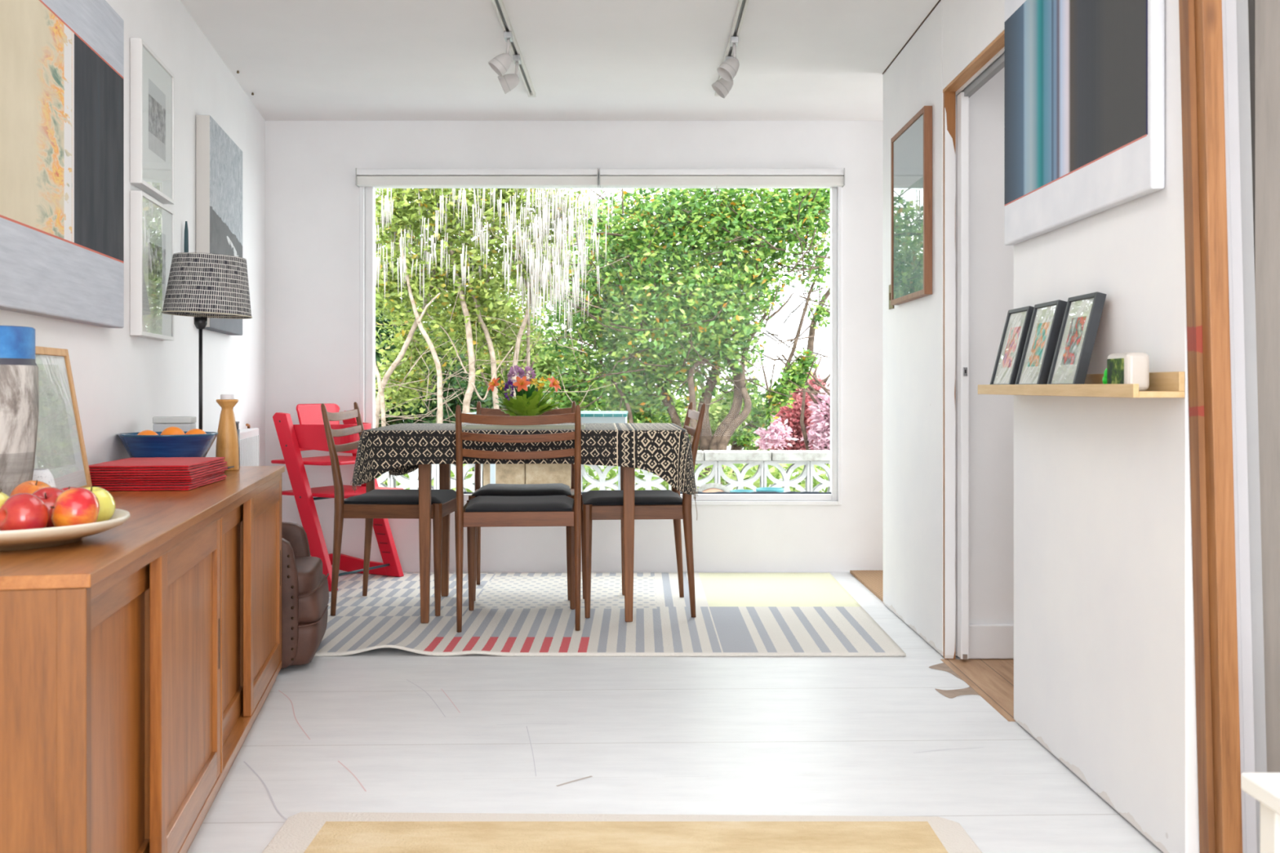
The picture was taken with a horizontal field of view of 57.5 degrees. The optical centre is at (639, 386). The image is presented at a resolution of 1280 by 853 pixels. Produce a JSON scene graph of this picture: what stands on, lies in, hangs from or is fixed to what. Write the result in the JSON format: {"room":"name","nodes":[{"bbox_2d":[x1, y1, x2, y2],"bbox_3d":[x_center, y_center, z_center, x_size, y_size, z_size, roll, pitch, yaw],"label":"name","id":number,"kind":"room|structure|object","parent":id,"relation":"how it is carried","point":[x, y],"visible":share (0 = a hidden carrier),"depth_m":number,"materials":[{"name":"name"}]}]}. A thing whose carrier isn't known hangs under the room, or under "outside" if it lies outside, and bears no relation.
{"room":"dining room","nodes":[
{"label":"dining room","id":0,"kind":"room"},
{"bbox_2d":[0,0,265,466],"bbox_3d":[-1.249,-0.150,1.345,0.198,2.340,9.440,0,0,-9],"label":"wall","id":1,"kind":"structure","parent":0,"point":[122,381],"depth_m":3.98,"materials":[{"name":"white paint"}]},
{"bbox_2d":[0,0,124,328],"bbox_3d":[-1.326,-0.576,2.586,0.040,0.835,1.160,0,0,-9],"label":"abstract painting","id":2,"kind":"object","parent":1,"relation":"attached to","point":[62,61],"visible":1,"depth_m":2.66},
{"bbox_2d":[129,37,174,204],"bbox_3d":[-1.487,-0.797,3.565,0.032,0.418,0.400,0,0,-9],"label":"picture frame","id":3,"kind":"object","parent":1,"relation":"attached to","point":[152,83],"visible":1,"depth_m":3.50,"materials":[{"name":"white paint"}]},
{"bbox_2d":[142,46,171,198],"bbox_3d":[-1.487,-0.797,3.565,0.021,0.394,0.376,0,0,-9],"label":"picture","id":4,"kind":"object","parent":3,"relation":"attached to","point":[157,77],"depth_m":3.56},
{"bbox_2d":[129,190,174,340],"bbox_3d":[-1.487,-0.357,3.565,0.032,0.418,0.400,0,0,-9],"label":"picture frame","id":5,"kind":"object","parent":1,"relation":"attached to","point":[152,223],"visible":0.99,"depth_m":3.48,"materials":[{"name":"white paint"}]},
{"bbox_2d":[142,196,171,336],"bbox_3d":[-1.487,-0.357,3.565,0.021,0.394,0.376,0,0,-9],"label":"picture","id":6,"kind":"object","parent":5,"relation":"attached to","point":[157,216],"depth_m":3.55},
{"bbox_2d":[195,114,242,335],"bbox_3d":[-1.636,-0.600,4.556,0.050,0.772,0.664,0,0,-9],"label":"seascape painting","id":7,"kind":"object","parent":1,"relation":"attached to","point":[219,159],"visible":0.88,"depth_m":4.39,"materials":[{"name":"grey fabric"}]},
{"bbox_2d":[205,423,259,466],"bbox_3d":[-1.627,0.479,4.627,0.089,0.642,0.900,0,0,-9],"label":"radiator","id":8,"kind":"object","parent":1,"relation":"attached to","point":[249,437],"visible":0.2,"depth_m":4.83,"materials":[{"name":"white metal"}]},
{"bbox_2d":[235,421,239,467],"bbox_3d":[-1.241,0.178,3.580,0.024,0.142,0.024,0,0,0],"label":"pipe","id":9,"kind":"object","parent":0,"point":[237,422],"visible":0.32,"depth_m":3.58,"materials":[{"name":"grey metal"}]},
{"bbox_2d":[180,0,941,120],"bbox_3d":[0.250,-1.395,1.345,5.100,0.150,9.290,0,0,0],"label":"ceiling","id":10,"kind":"structure","parent":0,"point":[300,60],"depth_m":4.63,"materials":[{"name":"paint"}]},
{"bbox_2d":[491,0,536,97],"bbox_3d":[-0.485,-1.310,3.725,0.034,0.019,3.050,0,0,0],"label":"track rail","id":11,"kind":"object","parent":10,"relation":"attached to","point":[499,6],"visible":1,"depth_m":4.47,"materials":[{"name":"white metal"}]},
{"bbox_2d":[488,31,512,76],"bbox_3d":[-0.515,-1.222,4.294,0.088,0.159,0.073,0,0,0],"label":"spotlight","id":12,"kind":"object","parent":11,"relation":"attached to","point":[500,64],"visible":1,"depth_m":4.28,"materials":[{"name":"silver metal"}]},
{"bbox_2d":[497,54,521,93],"bbox_3d":[-0.516,-1.228,4.600,0.090,0.147,0.073,0,0,0],"label":"spotlight","id":13,"kind":"object","parent":11,"relation":"attached to","point":[508,82],"visible":0.96,"depth_m":4.58,"materials":[{"name":"silver metal"}]},
{"bbox_2d":[715,0,749,96],"bbox_3d":[0.352,-1.310,3.715,0.034,0.019,3.030,0,0,0],"label":"track rail","id":14,"kind":"object","parent":10,"relation":"attached to","point":[742,5],"visible":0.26,"depth_m":4.20,"materials":[{"name":"white metal"}]},
{"bbox_2d":[711,56,733,97],"bbox_3d":[0.327,-1.222,4.620,0.086,0.158,0.073,0,0,0],"label":"spotlight","id":15,"kind":"object","parent":14,"relation":"attached to","point":[722,86],"visible":0.75,"depth_m":4.59,"materials":[{"name":"silver metal"}]},
{"bbox_2d":[716,35,739,81],"bbox_3d":[0.329,-1.221,4.351,0.084,0.160,0.078,0,0,0],"label":"spotlight","id":16,"kind":"object","parent":14,"relation":"attached to","point":[727,70],"visible":1,"depth_m":4.34,"materials":[{"name":"silver metal"}]},
{"bbox_2d":[265,120,883,572],"bbox_3d":[0.400,-0.150,5.870,4.800,2.340,0.160,0,0,0],"label":"wall","id":17,"kind":"structure","parent":0,"point":[312,193],"depth_m":5.79,"materials":[{"name":"white paint"}]},
{"bbox_2d":[359,171,841,505],"bbox_3d":[-0.195,-0.238,5.819,2.390,1.654,0.082,0,0,0],"label":"window","id":18,"kind":"structure","parent":17,"relation":"in","point":[366,194],"depth_m":5.80,"materials":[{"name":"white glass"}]},
{"bbox_2d":[355,168,598,187],"bbox_3d":[-0.798,-1.028,5.743,1.187,0.084,0.066,0,0,0],"label":"roller blind","id":19,"kind":"object","parent":18,"relation":"attached to","point":[364,177],"visible":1,"depth_m":5.72,"materials":[{"name":"fabric"}]},
{"bbox_2d":[599,168,844,187],"bbox_3d":[0.402,-1.028,5.743,1.202,0.084,0.066,0,0,0],"label":"roller blind","id":20,"kind":"object","parent":18,"relation":"attached to","point":[607,177],"visible":1,"depth_m":5.72,"materials":[{"name":"fabric"}]},
{"bbox_2d":[395,444,830,492],"bbox_3d":[0.000,0.995,14.975,18.000,0.250,18.050,0,0,0],"label":"ground","id":21,"kind":"structure","parent":0,"point":[728,448],"depth_m":11.62,"materials":[{"name":"white concrete"}]},
{"bbox_2d":[375,292,502,477],"bbox_3d":[-2.018,-0.036,10.899,1.589,1.881,1.150,0,0,0],"label":"shrub","id":22,"kind":"object","parent":21,"relation":"on","point":[487,402],"visible":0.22,"depth_m":10.69,"materials":[{"name":"green plant"}]},
{"bbox_2d":[375,188,595,471],"bbox_3d":[-1.776,-0.703,12.519,2.780,3.214,1.499,0,0,0],"label":"shrub","id":23,"kind":"object","parent":21,"relation":"on","point":[547,364],"visible":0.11,"depth_m":12.24,"materials":[{"name":"green plant"}]},
{"bbox_2d":[375,188,628,482],"bbox_3d":[-1.351,-0.444,9.223,2.551,3.254,1.500,0,0,0],"label":"tree","id":24,"kind":"object","parent":21,"relation":"on","point":[471,268],"visible":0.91,"depth_m":9.14,"materials":[{"name":"green plant"}]},
{"bbox_2d":[463,410,627,491],"bbox_3d":[-0.495,0.506,6.420,0.850,0.728,0.720,0,0,0],"label":"garden table","id":25,"kind":"object","parent":21,"relation":"on","point":[587,416],"visible":0.11,"depth_m":6.06,"materials":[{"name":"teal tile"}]},
{"bbox_2d":[376,450,830,492],"bbox_3d":[0.000,0.638,7.355,6.600,0.463,0.190,0,0,0],"label":"wall","id":26,"kind":"structure","parent":21,"relation":"on","point":[505,473],"depth_m":7.31,"materials":[{"name":"concrete"}]},
{"bbox_2d":[376,448,830,492],"bbox_3d":[-0.008,0.700,8.053,6.549,0.579,0.820,0,0,0],"label":"ground cover","id":27,"kind":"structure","parent":21,"relation":"on","point":[775,472],"depth_m":7.95,"materials":[{"name":"green plant"}]},
{"bbox_2d":[534,193,787,450],"bbox_3d":[0.259,-0.783,14.989,3.442,3.485,2.124,0,0,-6],"label":"shrub","id":28,"kind":"object","parent":21,"relation":"on","point":[717,414],"visible":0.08,"depth_m":14.41,"materials":[{"name":"green plant"}]},
{"bbox_2d":[529,187,830,487],"bbox_3d":[0.526,-0.426,10.327,3.287,3.376,1.622,0,0,4],"label":"evergreen tree","id":29,"kind":"object","parent":21,"relation":"on","point":[735,220],"visible":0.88,"depth_m":10.23,"materials":[{"name":"green plant"}]},
{"bbox_2d":[696,483,730,492],"bbox_3d":[0.434,0.717,6.891,0.296,0.292,0.072,0,0,0],"label":"terracotta dish","id":30,"kind":"object","parent":21,"relation":"on","point":[709,487],"visible":0.16,"depth_m":6.91,"materials":[{"name":"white ceramic"}]},
{"bbox_2d":[729,489,754,492],"bbox_3d":[0.573,0.727,6.550,0.135,0.285,0.135,0,0,0],"label":"pot","id":31,"kind":"object","parent":21,"relation":"on","point":[731,491],"visible":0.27,"depth_m":6.58,"materials":[{"name":"teal ceramic"}]},
{"bbox_2d":[755,487,784,492],"bbox_3d":[0.719,0.717,6.450,0.156,0.305,0.156,0,0,0],"label":"pot","id":32,"kind":"object","parent":21,"relation":"on","point":[759,489],"visible":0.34,"depth_m":6.43,"materials":[{"name":"teal ceramic"}]},
{"bbox_2d":[744,354,830,468],"bbox_3d":[1.674,0.284,12.070,1.303,1.239,0.535,0,0,-22],"label":"shrub","id":33,"kind":"object","parent":21,"relation":"on","point":[821,430],"visible":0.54,"depth_m":12.10,"materials":[{"name":"pink plant"}]},
{"bbox_2d":[757,357,830,450],"bbox_3d":[1.829,0.292,12.997,1.090,1.252,0.763,0,0,0],"label":"maple","id":34,"kind":"object","parent":21,"relation":"on","point":[793,415],"visible":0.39,"depth_m":12.86,"materials":[{"name":"pink plant"}]},
{"bbox_2d":[186,572,1163,852],"bbox_3d":[0.200,0.969,1.345,5.000,0.101,9.090,0,0,0],"label":"floor","id":35,"kind":"structure","parent":0,"point":[380,730],"depth_m":2.99,"materials":[{"name":"white wood"}]},
{"bbox_2d":[0,466,284,852],"bbox_3d":[-1.119,0.585,2.584,0.391,0.670,2.159,0,0,-10],"label":"sideboard","id":36,"kind":"object","parent":35,"relation":"on","point":[140,656],"visible":0.99,"depth_m":2.00,"materials":[{"name":"brown wood"}]},
{"bbox_2d":[0,325,39,496],"bbox_3d":[-1.182,0.070,2.120,0.160,0.358,0.160,0,0,0],"label":"vase","id":37,"kind":"object","parent":36,"relation":"on","point":[19,370],"visible":0.78,"depth_m":2.09,"materials":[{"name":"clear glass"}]},
{"bbox_2d":[31,468,56,487],"bbox_3d":[-1.178,0.205,2.270,0.076,0.088,0.076,0,0,0],"label":"cup","id":38,"kind":"object","parent":36,"relation":"on","point":[44,475],"visible":0.2,"depth_m":2.26,"materials":[{"name":"white ceramic"}]},
{"bbox_2d":[34,346,92,488],"bbox_3d":[-1.294,0.081,2.552,0.075,0.336,0.380,0,0,-9],"label":"picture frame","id":39,"kind":"object","parent":36,"relation":"on","point":[60,449],"visible":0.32,"depth_m":2.62,"materials":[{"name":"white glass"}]},
{"bbox_2d":[0,508,130,551],"bbox_3d":[-1.020,0.230,1.865,0.376,0.039,0.376,0,0,0],"label":"plate","id":40,"kind":"object","parent":36,"relation":"on","point":[28,539],"visible":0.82,"depth_m":1.77,"materials":[{"name":"ceramic"}]},
{"bbox_2d":[0,488,9,506],"bbox_3d":[-1.016,0.192,1.820,0.073,0.068,0.073,0,0,27],"label":"apple","id":41,"kind":"object","parent":40,"relation":"on","point":[3,497],"visible":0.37,"depth_m":1.81,"materials":[{"name":"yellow food"}]},
{"bbox_2d":[0,493,48,530],"bbox_3d":[-0.947,0.201,1.790,0.075,0.076,0.068,0,0,20],"label":"apple","id":42,"kind":"object","parent":40,"relation":"on","point":[20,511],"visible":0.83,"depth_m":1.77,"materials":[{"name":"red food"}]},
{"bbox_2d":[9,480,51,497],"bbox_3d":[-1.038,0.193,1.995,0.074,0.067,0.074,0,0,9],"label":"apple","id":43,"kind":"object","parent":40,"relation":"on","point":[28,486],"visible":0.37,"depth_m":1.98,"materials":[{"name":"brown food"}]},
{"bbox_2d":[31,487,63,528],"bbox_3d":[-0.963,0.198,1.901,0.071,0.068,0.070,0,0,26],"label":"apple","id":44,"kind":"object","parent":40,"relation":"on","point":[48,495],"visible":0.38,"depth_m":1.88,"materials":[{"name":"red food"}]},
{"bbox_2d":[50,487,99,527],"bbox_3d":[-0.890,0.198,1.840,0.076,0.078,0.073,0,0,24],"label":"apple","id":45,"kind":"object","parent":40,"relation":"on","point":[76,505],"visible":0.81,"depth_m":1.81,"materials":[{"name":"brown food"}]},
{"bbox_2d":[84,486,115,522],"bbox_3d":[-0.915,0.199,1.945,0.074,0.067,0.074,0,0,22],"label":"apple","id":46,"kind":"object","parent":40,"relation":"on","point":[107,502],"visible":0.35,"depth_m":1.93,"materials":[{"name":"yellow food"}]},
{"bbox_2d":[92,475,226,490],"bbox_3d":[-1.222,0.244,2.959,0.252,0.011,0.348,0,0,-5],"label":"place mat","id":47,"kind":"object","parent":36,"relation":"on","point":[127,487],"visible":0.41,"depth_m":2.80,"materials":[{"name":"red fabric"}]},
{"bbox_2d":[91,471,224,485],"bbox_3d":[-1.225,0.232,2.966,0.253,0.011,0.348,0,0,-7],"label":"place mat","id":48,"kind":"object","parent":47,"relation":"on","point":[137,482],"visible":0.44,"depth_m":2.80,"materials":[{"name":"red fabric"}]},
{"bbox_2d":[90,466,227,480],"bbox_3d":[-1.217,0.219,2.959,0.252,0.011,0.349,0,0,-5],"label":"place mat","id":49,"kind":"object","parent":48,"relation":"on","point":[112,477],"visible":0.5,"depth_m":2.80,"materials":[{"name":"red fabric"}]},
{"bbox_2d":[88,461,227,475],"bbox_3d":[-1.220,0.207,2.957,0.254,0.011,0.349,0,0,-5],"label":"place mat","id":50,"kind":"object","parent":49,"relation":"on","point":[177,472],"visible":0.53,"depth_m":2.80,"materials":[{"name":"red fabric"}]},
{"bbox_2d":[88,457,225,470],"bbox_3d":[-1.224,0.195,2.961,0.252,0.011,0.348,0,0,-6],"label":"place mat","id":51,"kind":"object","parent":50,"relation":"on","point":[152,463],"visible":0.94,"depth_m":2.89,"materials":[{"name":"red fabric"}]},
{"bbox_2d":[117,431,218,457],"bbox_3d":[-1.323,0.190,3.275,0.265,0.118,0.265,0,0,0],"label":"fruit bowl","id":52,"kind":"object","parent":36,"relation":"on","point":[136,446],"visible":0.46,"depth_m":3.18,"materials":[{"name":"blue ceramic"}]},
{"bbox_2d":[137,430,158,435],"bbox_3d":[-1.378,0.154,3.265,0.068,0.064,0.068,0,0,0],"label":"orange","id":53,"kind":"object","parent":52,"relation":"in","point":[145,432],"visible":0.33,"depth_m":3.25,"materials":[{"name":"orange food"}]},
{"bbox_2d":[160,426,185,435],"bbox_3d":[-1.303,0.144,3.255,0.068,0.064,0.068,0,0,0],"label":"orange","id":54,"kind":"object","parent":52,"relation":"in","point":[171,430],"visible":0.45,"depth_m":3.23,"materials":[{"name":"orange food"}]},
{"bbox_2d":[185,428,205,434],"bbox_3d":[-1.251,0.151,3.287,0.068,0.064,0.068,0,0,0],"label":"orange","id":55,"kind":"object","parent":52,"relation":"in","point":[195,431],"visible":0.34,"depth_m":3.27,"materials":[{"name":"orange food"}]},
{"bbox_2d":[152,416,196,431],"bbox_3d":[-1.386,0.170,3.475,0.110,0.159,0.062,0,0,-6],"label":"box","id":56,"kind":"object","parent":36,"relation":"on","point":[186,424],"visible":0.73,"depth_m":3.45,"materials":[{"name":"grey"}]},
{"bbox_2d":[161,252,252,430],"bbox_3d":[-1.326,-0.076,3.577,0.262,0.652,0.262,0,0,-20],"label":"table lamp","id":57,"kind":"object","parent":36,"relation":"on","point":[202,286],"visible":0.88,"depth_m":3.48,"materials":[{"name":"grey fabric"}]},
{"bbox_2d":[183,221,188,252],"bbox_3d":[-1.564,-0.428,4.022,0.014,0.286,0.015,0,0,-9],"label":"finial","id":58,"kind":"object","parent":57,"relation":"attached to","point":[186,230],"visible":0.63,"depth_m":4.02,"materials":[{"name":"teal metal"}]},
{"bbox_2d":[194,316,207,328],"bbox_3d":[-1.344,-0.194,3.570,0.038,0.038,0.038,0,0,-20],"label":"socket","id":59,"kind":"object","parent":57,"relation":"attached to","point":[200,322],"depth_m":3.56,"materials":[{"name":"black metal"}]},
{"bbox_2d":[215,394,239,471],"bbox_3d":[-1.234,0.137,3.490,0.067,0.226,0.067,0,0,0],"label":"candlestick","id":60,"kind":"object","parent":36,"relation":"on","point":[227,438],"visible":0.92,"depth_m":3.47,"materials":[{"name":"brown wood"}]},
{"bbox_2d":[220,394,234,399],"bbox_3d":[-1.234,0.032,3.490,0.039,0.017,0.039,0,0,0],"label":"candle","id":61,"kind":"object","parent":60,"relation":"on","point":[223,396],"depth_m":3.47,"materials":[{"name":"white wax"}]},
{"bbox_2d":[280,521,328,669],"bbox_3d":[-1.293,0.664,3.918,0.467,0.488,0.472,0,0,-10],"label":"bag","id":62,"kind":"object","parent":35,"relation":"on","point":[304,587],"visible":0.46,"depth_m":3.76,"materials":[{"name":"brown leather"}]},
{"bbox_2d":[294,556,322,594],"bbox_3d":[-1.275,0.640,3.921,0.384,0.090,0.404,0,0,-10],"label":"pocket","id":63,"kind":"object","parent":62,"relation":"on","point":[308,570],"depth_m":3.82,"materials":[{"name":"brown leather"}]},
{"bbox_2d":[314,573,906,656],"bbox_3d":[-0.247,0.900,4.835,2.346,0.038,1.730,0,0,0],"label":"patterned rug","id":64,"kind":"object","parent":35,"relation":"on","point":[513,614],"visible":0.89,"depth_m":4.56,"materials":[{"name":"fabric"}]},
{"bbox_2d":[271,403,404,591],"bbox_3d":[-1.399,0.495,5.457,0.505,0.827,0.486,0,0,28],"label":"high chair","id":65,"kind":"object","parent":64,"relation":"on","point":[309,434],"visible":0.63,"depth_m":5.32,"materials":[{"name":"red paint"}]},
{"bbox_2d":[320,402,456,616],"bbox_3d":[-1.022,0.488,4.837,0.501,0.841,0.465,0,0,3],"label":"dining chair","id":66,"kind":"object","parent":64,"relation":"on","point":[371,504],"visible":0.79,"depth_m":4.62,"materials":[{"name":"brown wood"}]},
{"bbox_2d":[455,404,581,632],"bbox_3d":[-0.463,0.488,4.518,0.465,0.841,0.501,0,0,-4],"label":"dining chair","id":67,"kind":"object","parent":64,"relation":"on","point":[486,511],"visible":1,"depth_m":4.34,"materials":[{"name":"brown wood"}]},
{"bbox_2d":[468,400,576,601],"bbox_3d":[-0.514,0.488,5.182,0.465,0.841,0.501,0,0,-3],"label":"dining chair","id":68,"kind":"object","parent":64,"relation":"on","point":[551,489],"visible":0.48,"depth_m":5.12,"materials":[{"name":"brown wood"}]},
{"bbox_2d":[364,431,684,623],"bbox_3d":[-0.445,0.539,4.790,1.200,0.738,0.850,0,0,-2],"label":"dining table","id":69,"kind":"object","parent":64,"relation":"on","point":[627,473],"visible":0.46,"depth_m":4.49,"materials":[{"name":"brown wood"}]},
{"bbox_2d":[350,422,699,520],"bbox_3d":[-0.444,0.332,4.788,1.312,0.337,0.957,0,0,-2],"label":"tablecloth","id":70,"kind":"object","parent":69,"relation":"on","point":[663,450],"visible":0.8,"depth_m":4.35,"materials":[{"name":"black fabric"}]},
{"bbox_2d":[462,425,585,429],"bbox_3d":[-0.453,0.159,4.565,0.477,0.010,0.157,0,0,-2],"label":"serving tray","id":71,"kind":"object","parent":70,"relation":"on","point":[464,427],"visible":0.84,"depth_m":4.49,"materials":[{"name":"grey"}]},
{"bbox_2d":[466,426,535,426],"bbox_3d":[-0.453,0.161,4.565,0.470,0.006,0.150,0,0,-2],"label":"tray","id":72,"kind":"object","parent":71,"relation":"on","point":[466,426],"depth_m":4.61,"materials":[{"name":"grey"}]},
{"bbox_2d":[487,364,560,416],"bbox_3d":[-0.471,0.038,4.790,0.273,0.252,0.264,0,0,-40],"label":"flower bouquet","id":73,"kind":"object","parent":70,"relation":"on","point":[527,402],"visible":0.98,"depth_m":4.75,"materials":[{"name":"green plant"}]},
{"bbox_2d":[581,402,705,617],"bbox_3d":[0.011,0.488,4.803,0.501,0.841,0.465,0,0,-4],"label":"dining chair","id":74,"kind":"object","parent":64,"relation":"on","point":[648,504],"visible":0.9,"depth_m":4.59,"materials":[{"name":"brown wood"}]},
{"bbox_2d":[262,812,982,852],"bbox_3d":[-0.021,0.913,1.546,1.442,0.011,1.892,0,0,0],"label":"rug","id":75,"kind":"object","parent":35,"relation":"on","point":[302,832],"visible":1,"depth_m":2.36,"materials":[{"name":"beige fabric"}]},
{"bbox_2d":[1241,773,1279,852],"bbox_3d":[1.007,0.695,1.111,0.550,0.450,0.623,0,0,0],"label":"side table","id":76,"kind":"object","parent":35,"relation":"on","point":[1264,788],"visible":1,"depth_m":1.38,"materials":[{"name":"white paint"}]},
{"bbox_2d":[968,67,1013,624],"bbox_3d":[1.850,-0.175,4.008,1.500,2.290,0.105,0,0,0],"label":"wall","id":77,"kind":"structure","parent":0,"point":[991,262],"depth_m":3.96,"materials":[{"name":"white paint"}]},
{"bbox_2d":[968,624,1013,658],"bbox_3d":[1.850,0.863,3.945,1.500,0.115,0.020,0,0,0],"label":"baseboard","id":78,"kind":"structure","parent":77,"relation":"attached to","point":[985,641],"depth_m":3.94,"materials":[{"name":"white wood"}]},
{"bbox_2d":[883,0,1199,852],"bbox_3d":[1.062,-0.203,3.555,0.076,2.234,2.730,0,0,0],"label":"wall","id":79,"kind":"structure","parent":0,"point":[1104,651],"depth_m":2.67,"materials":[{"name":"white paint"}]},
{"bbox_2d":[890,105,932,305],"bbox_3d":[1.009,-0.653,4.355,0.028,0.660,0.545,0,0,0],"label":"picture frame","id":80,"kind":"object","parent":79,"relation":"attached to","point":[911,147],"visible":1,"depth_m":4.29,"materials":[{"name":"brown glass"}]},
{"bbox_2d":[893,114,923,299],"bbox_3d":[1.010,-0.653,4.355,0.018,0.622,0.507,0,0,0],"label":"picture","id":81,"kind":"object","parent":80,"relation":"attached to","point":[908,143],"depth_m":4.34},
{"bbox_2d":[882,0,940,74],"bbox_3d":[1.023,-1.318,4.440,0.003,0.004,0.956,0,0,0],"label":"trim","id":82,"kind":"structure","parent":79,"relation":"attached to","point":[935,5],"depth_m":4.37,"materials":[{"name":"brown"}]},
{"bbox_2d":[944,107,955,658],"bbox_3d":[1.045,-0.012,3.931,0.035,1.856,0.006,0,0,0],"label":"trim","id":83,"kind":"structure","parent":79,"relation":"attached to","point":[949,153],"depth_m":3.93,"materials":[{"name":"white paint"}]},
{"bbox_2d":[957,92,968,659],"bbox_3d":[1.081,-0.036,3.903,0.026,1.888,0.054,0,0,0],"label":"door","id":84,"kind":"structure","parent":79,"relation":"in","point":[962,101],"depth_m":3.88,"materials":[{"name":"white paint"}]},
{"bbox_2d":[942,30,1004,93],"bbox_3d":[1.046,-1.008,3.578,0.040,0.025,0.749,0,0,0],"label":"trim","id":85,"kind":"structure","parent":79,"relation":"attached to","point":[997,43],"depth_m":3.60,"materials":[{"name":"brown wood"}]},
{"bbox_2d":[977,371,1184,397],"bbox_3d":[0.975,-0.004,2.695,0.097,0.049,1.010,0,0,0],"label":"ledge","id":86,"kind":"object","parent":79,"relation":"attached to","point":[1162,384],"visible":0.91,"depth_m":2.37,"materials":[{"name":"brown wood"}]},
{"bbox_2d":[990,306,1034,384],"bbox_3d":[0.976,-0.099,3.055,0.073,0.214,0.170,0,0,0],"label":"picture frame","id":87,"kind":"object","parent":86,"relation":"on","point":[1017,323],"visible":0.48,"depth_m":3.05,"materials":[{"name":"grey paint"}]},
{"bbox_2d":[1014,299,1066,384],"bbox_3d":[0.976,-0.099,2.845,0.073,0.214,0.170,0,0,0],"label":"picture frame","id":88,"kind":"object","parent":86,"relation":"on","point":[1046,319],"visible":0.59,"depth_m":2.83,"materials":[{"name":"grey paint"}]},
{"bbox_2d":[1018,305,1056,383],"bbox_3d":[0.977,-0.098,2.845,0.013,0.195,0.150,14,0,0],"label":"picture","id":89,"kind":"object","parent":88,"relation":"attached to","point":[1040,345],"depth_m":2.84},
{"bbox_2d":[1046,292,1106,384],"bbox_3d":[0.976,-0.099,2.615,0.073,0.214,0.170,0,0,0],"label":"picture frame","id":90,"kind":"object","parent":86,"relation":"on","point":[1082,313],"visible":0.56,"depth_m":2.59,"materials":[{"name":"grey paint"}]},
{"bbox_2d":[1051,297,1093,383],"bbox_3d":[0.977,-0.098,2.615,0.013,0.195,0.150,14,0,0],"label":"picture","id":91,"kind":"object","parent":90,"relation":"attached to","point":[1075,343],"depth_m":2.61},
{"bbox_2d":[1106,352,1149,391],"bbox_3d":[0.966,-0.029,2.312,0.049,0.075,0.104,0,0,0],"label":"candle","id":92,"kind":"object","parent":86,"relation":"on","point":[1122,367],"visible":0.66,"depth_m":2.26,"materials":[{"name":"white wax"}]},
{"bbox_2d":[1004,0,1164,245],"bbox_3d":[1.009,-0.745,2.730,0.028,0.720,0.920,0,0,0],"label":"painting","id":93,"kind":"object","parent":79,"relation":"attached to","point":[1084,80],"visible":1,"depth_m":2.64},
{"bbox_2d":[1178,0,1215,852],"bbox_3d":[1.028,-0.200,2.168,0.067,2.240,0.036,0,0,0],"label":"trim","id":94,"kind":"structure","parent":79,"relation":"attached to","point":[1186,7],"depth_m":2.16,"materials":[{"name":"red wood"}]},
{"bbox_2d":[1194,0,1242,852],"bbox_3d":[1.052,-0.200,2.153,0.091,2.240,0.066,0,0,0],"label":"trim","id":95,"kind":"structure","parent":79,"relation":"attached to","point":[1207,13],"depth_m":2.12,"materials":[{"name":"brown wood"}]},
{"bbox_2d":[1222,0,1245,852],"bbox_3d":[1.077,-0.200,2.160,0.067,2.240,0.051,0,0,0],"label":"trim","id":96,"kind":"structure","parent":79,"relation":"attached to","point":[1223,1],"depth_m":2.13,"materials":[{"name":"brown wood"}]},
{"bbox_2d":[1248,0,1279,773],"bbox_3d":[1.880,-0.175,2.250,1.440,2.290,0.100,0,0,0],"label":"wall","id":97,"kind":"structure","parent":0,"point":[1264,15],"depth_m":2.20,"materials":[{"name":"white paint"}]},
{"bbox_2d":[1224,0,1257,852],"bbox_3d":[1.096,-0.200,2.165,0.076,2.240,0.050,0,0,0],"label":"trim","id":98,"kind":"structure","parent":97,"relation":"attached to","point":[1230,5],"depth_m":2.14,"materials":[{"name":"white paint"}]},
{"bbox_2d":[1235,0,1266,852],"bbox_3d":[1.124,-0.200,2.180,0.089,2.240,0.030,0,0,0],"label":"trim","id":99,"kind":"structure","parent":97,"relation":"attached to","point":[1242,6],"depth_m":2.17,"materials":[{"name":"white paint"}]},
{"bbox_3d":[1.900,0.971,4.935,1.600,0.098,1.910,0,0,0],"label":"floor","id":100,"kind":"structure","parent":0,"visible":0},
{"bbox_2d":[849,570,883,602],"bbox_3d":[1.667,0.912,5.350,1.265,0.013,0.800,0,0,0],"label":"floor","id":101,"kind":"structure","parent":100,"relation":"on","point":[873,580],"depth_m":5.46,"materials":[{"name":"brown wood"}]},
{"bbox_3d":[1.077,-1.170,3.577,0.045,0.300,0.755,0,0,0],"label":"wall","id":102,"kind":"structure","parent":0,"visible":0},
{"bbox_2d":[955,47,1004,95],"bbox_3d":[1.069,-1.002,3.576,0.006,0.035,0.747,0,0,0],"label":"trim","id":103,"kind":"structure","parent":102,"relation":"attached to","point":[1001,51],"depth_m":3.66,"materials":[{"name":"white paint"}]},
{"bbox_2d":[958,52,1004,97],"bbox_3d":[1.089,-0.993,3.576,0.022,0.055,0.747,0,0,0],"label":"trim","id":104,"kind":"structure","parent":102,"relation":"attached to","point":[997,64],"depth_m":3.66,"materials":[{"name":"white paint"}]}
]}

